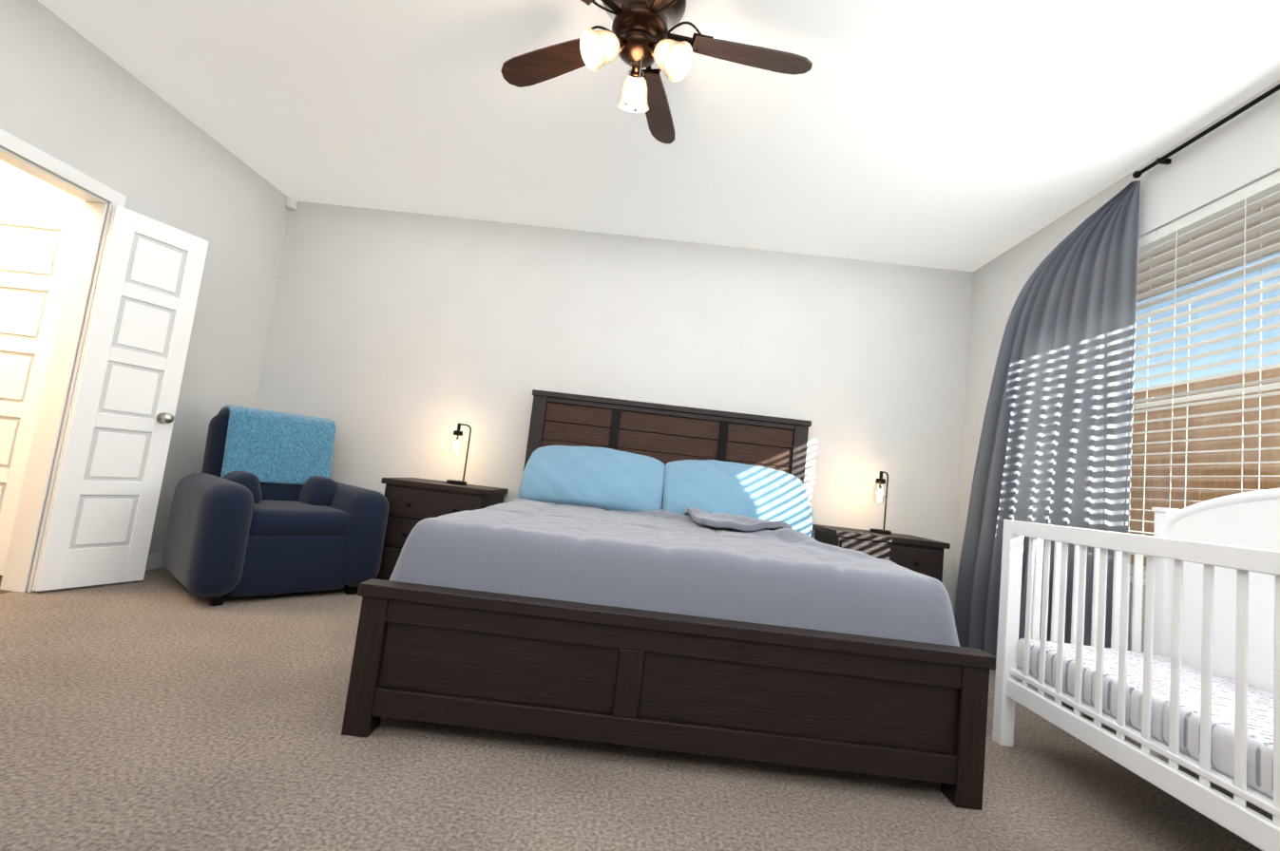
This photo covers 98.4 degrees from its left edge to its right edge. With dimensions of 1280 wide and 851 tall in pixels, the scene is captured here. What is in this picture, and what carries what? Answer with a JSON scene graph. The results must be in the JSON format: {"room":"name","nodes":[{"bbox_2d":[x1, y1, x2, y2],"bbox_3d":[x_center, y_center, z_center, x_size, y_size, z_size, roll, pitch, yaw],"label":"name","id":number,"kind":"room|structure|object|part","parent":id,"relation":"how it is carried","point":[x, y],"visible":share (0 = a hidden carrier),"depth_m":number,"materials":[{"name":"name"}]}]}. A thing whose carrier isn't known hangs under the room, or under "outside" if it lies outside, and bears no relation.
{"room":"bedroom","nodes":[
{"label":"bedroom","id":0,"kind":"room"},
{"bbox_2d":[0,575,11,594],"bbox_3d":[-4.806,0.642,2.529,3.400,0.060,3.200,6,-5,1],"label":"floor","id":1,"kind":"structure","parent":0,"point":[2,591],"depth_m":2.74,"materials":[{"name":"plastic"}]},
{"bbox_2d":[0,159,83,204],"bbox_3d":[-3.699,-0.597,3.169,1.364,2.760,0.134,6,-5,1],"label":"wall","id":2,"kind":"structure","parent":0,"point":[15,181],"depth_m":3.19,"materials":[{"name":"paint"}]},
{"bbox_2d":[0,205,80,575],"bbox_3d":[-3.649,-0.243,3.022,0.760,2.020,0.108,6,-5,1],"label":"bathroom door","id":3,"kind":"structure","parent":2,"relation":"in","point":[36,248],"depth_m":3.07,"materials":[{"name":"white wood"}]},
{"bbox_2d":[0,195,82,213],"bbox_3d":[-3.646,-0.265,3.076,0.900,2.100,0.016,6,-5,1],"label":"door frame","id":4,"kind":"structure","parent":2,"relation":"attached to","point":[41,204],"depth_m":3.16,"materials":[{"name":"white wood"}]},
{"bbox_2d":[0,0,290,592],"bbox_3d":[-2.975,-0.636,1.852,0.120,2.760,4.750,6,-5,1],"label":"wall","id":5,"kind":"structure","parent":0,"point":[71,97],"depth_m":3.37,"materials":[{"name":"paint"}]},
{"bbox_2d":[0,128,126,592],"bbox_3d":[-3.006,-0.262,2.407,0.156,2.115,1.035,6,-5,1],"label":"door frame","id":6,"kind":"structure","parent":5,"relation":"attached to","point":[44,444],"depth_m":2.82,"materials":[{"name":"white wood"}]},
{"bbox_2d":[32,205,209,592],"bbox_3d":[-2.821,-0.145,3.048,0.180,2.020,0.448,4,-6,22],"label":"door leaf","id":7,"kind":"structure","parent":5,"relation":"in","point":[105,502],"depth_m":3.01,"materials":[{"name":"white wood"}]},
{"bbox_2d":[145,553,164,571],"bbox_3d":[-3.042,0.851,3.440,0.014,0.095,1.230,6,-5,1],"label":"baseboard","id":8,"kind":"structure","parent":5,"relation":"attached to","point":[153,561],"depth_m":3.45,"materials":[{"name":"white"}]},
{"bbox_2d":[254,200,973,609],"bbox_3d":[-0.228,-0.101,4.219,5.600,2.760,0.120,6,-5,1],"label":"wall","id":9,"kind":"structure","parent":0,"point":[401,343],"depth_m":4.21,"materials":[{"name":"paint"}]},
{"bbox_2d":[285,196,297,210],"bbox_3d":[-2.715,-1.733,4.303,0.050,0.080,0.070,6,-5,1],"label":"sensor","id":10,"kind":"object","parent":9,"relation":"attached to","point":[291,203],"visible":1,"depth_m":4.28,"materials":[{"name":"white plastic"}]},
{"bbox_2d":[0,567,1272,850],"bbox_3d":[-0.457,1.060,1.666,5.370,0.060,4.750,6,-5,1],"label":"floor carpet","id":11,"kind":"object","parent":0,"point":[160,710],"visible":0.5,"depth_m":1.68,"materials":[{"name":"beige carpet"}]},
{"bbox_2d":[162,404,389,606],"bbox_3d":[-2.244,0.449,3.462,0.998,1.075,0.980,2,-7,41],"label":"armchair","id":12,"kind":"object","parent":11,"relation":"on","point":[263,504],"visible":1,"depth_m":3.26,"materials":[{"name":"blue fabric"}]},
{"bbox_2d":[210,404,336,486],"bbox_3d":[-2.432,0.140,3.684,0.413,0.468,0.622,2,-7,41],"label":"throw","id":13,"kind":"object","parent":12,"relation":"on","point":[280,448],"depth_m":3.53,"materials":[{"name":"blue fabric"}]},
{"bbox_2d":[375,477,508,580],"bbox_3d":[-1.375,0.760,3.808,0.714,0.720,0.519,6,-5,1],"label":"nightstand","id":14,"kind":"object","parent":11,"relation":"on","point":[412,502],"visible":0.4,"depth_m":3.61,"materials":[{"name":"brown wood"}]},
{"bbox_2d":[446,423,471,485],"bbox_3d":[-1.268,0.200,3.900,0.147,0.426,0.140,6,-5,1],"label":"lamp","id":15,"kind":"object","parent":14,"relation":"on","point":[457,433],"visible":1,"depth_m":3.88,"materials":[{"name":"black metal"}]},
{"bbox_2d":[341,389,996,810],"bbox_3d":[0.142,0.478,2.929,2.064,1.460,2.271,6,-5,0],"label":"bed","id":16,"kind":"object","parent":11,"relation":"on","point":[605,589],"visible":1,"depth_m":1.80,"materials":[{"name":"brown wood"}]},
{"bbox_2d":[379,498,967,672],"bbox_3d":[0.123,0.602,2.676,2.022,0.389,1.648,6,-5,0],"label":"comforter","id":17,"kind":"object","parent":16,"relation":"on","point":[684,559],"depth_m":1.91,"materials":[{"name":"grey fabric"}]},
{"bbox_2d":[812,524,950,582],"bbox_3d":[1.580,1.092,3.736,0.724,0.720,0.539,6,-5,1],"label":"nightstand","id":18,"kind":"object","parent":11,"relation":"on","point":[923,556],"visible":0.15,"depth_m":3.53,"materials":[{"name":"brown wood"}]},
{"bbox_2d":[869,471,891,534],"bbox_3d":[1.682,0.533,3.838,0.147,0.426,0.140,6,-5,1],"label":"lamp","id":19,"kind":"object","parent":18,"relation":"on","point":[880,481],"visible":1,"depth_m":3.82,"materials":[{"name":"black metal"}]},
{"bbox_2d":[992,488,1279,850],"bbox_3d":[1.872,0.724,1.721,0.701,1.144,1.267,6,-5,1],"label":"crib","id":20,"kind":"object","parent":11,"relation":"on","point":[1194,687],"visible":1,"depth_m":1.90,"materials":[{"name":"white wood"}]},
{"bbox_3d":[1.842,0.918,1.703,0.595,0.130,1.175,6,-5,1],"label":"mattress","id":21,"kind":"part","parent":20,"relation":"part of","materials":[{"name":"white fabric"}]},
{"bbox_2d":[37,0,1279,271],"bbox_3d":[-0.091,-1.744,1.926,5.600,0.100,4.990,6,-5,1],"label":"ceiling","id":22,"kind":"structure","parent":0,"point":[964,135],"depth_m":2.77,"materials":[{"name":"paint"}]},
{"bbox_2d":[500,0,812,143],"bbox_3d":[0.028,-1.397,2.064,1.256,0.535,1.264,6,-5,1],"label":"ceiling fan","id":23,"kind":"object","parent":22,"relation":"hanging from","point":[639,37],"visible":1,"depth_m":2.06,"materials":[{"name":"brown wood"}]},
{"bbox_2d":[952,79,1279,652],"bbox_3d":[2.449,-0.025,1.738,0.160,2.760,4.750,6,-5,1],"label":"wall","id":24,"kind":"structure","parent":0,"point":[1236,153],"depth_m":2.74,"materials":[{"name":"paint"}]},
{"bbox_2d":[954,83,1279,712],"bbox_3d":[2.289,0.015,2.218,0.167,2.683,3.210,6,-5,1],"label":"curtain","id":25,"kind":"object","parent":24,"relation":"hanging from","point":[1055,445],"visible":0.69,"depth_m":3.05,"materials":[{"name":"grey fabric"}]},
{"bbox_3d":[2.287,0.132,3.222,0.146,2.635,1.190,6,-5,1],"label":"panel","id":26,"kind":"part","parent":25,"relation":"part of","materials":[{"name":"fabric"}]},
{"bbox_3d":[2.483,-1.344,1.755,0.067,0.036,2.038,6,-5,1],"label":"rod","id":27,"kind":"part","parent":25,"relation":"part of","materials":[{"name":"black metal"}]},
{"bbox_2d":[1071,706,1272,815],"bbox_3d":[2.212,1.283,1.612,0.014,0.095,4.680,6,-5,1],"label":"baseboard","id":28,"kind":"structure","parent":24,"relation":"attached to","point":[1072,707],"depth_m":2.20,"materials":[{"name":"white"}]},
{"bbox_2d":[1127,199,1279,585],"bbox_3d":[2.454,-0.143,2.201,0.147,1.700,2.470,6,-5,1],"label":"window","id":29,"kind":"structure","parent":24,"relation":"in","point":[1273,387],"depth_m":2.45,"materials":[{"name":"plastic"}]},
{"bbox_2d":[1127,170,1279,577],"bbox_3d":[2.440,-0.160,2.203,0.068,1.662,2.386,6,-5,1],"label":"window blinds","id":30,"kind":"object","parent":29,"relation":"attached to","point":[1255,196],"visible":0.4,"depth_m":2.40,"materials":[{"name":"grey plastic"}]},
{"bbox_2d":[1136,199,1279,303],"bbox_3d":[3.331,-1.427,1.233,1.300,0.120,22.000,6,-5,1],"label":"roof eave","id":31,"kind":"object","parent":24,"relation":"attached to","point":[1239,230],"depth_m":3.54,"materials":[{"name":"white"}]},
{"bbox_3d":[10.195,2.523,0.790,15.840,0.100,22.000,6,-5,1],"label":"ground","id":32,"kind":"structure","parent":0,"visible":0},
{"bbox_2d":[1127,367,1279,566],"bbox_3d":[5.342,0.523,1.029,0.060,2.800,22.000,6,-5,1],"label":"fence","id":33,"kind":"object","parent":32,"relation":"on","point":[1228,445],"depth_m":5.35,"materials":[{"name":"brown wood"}]}
]}

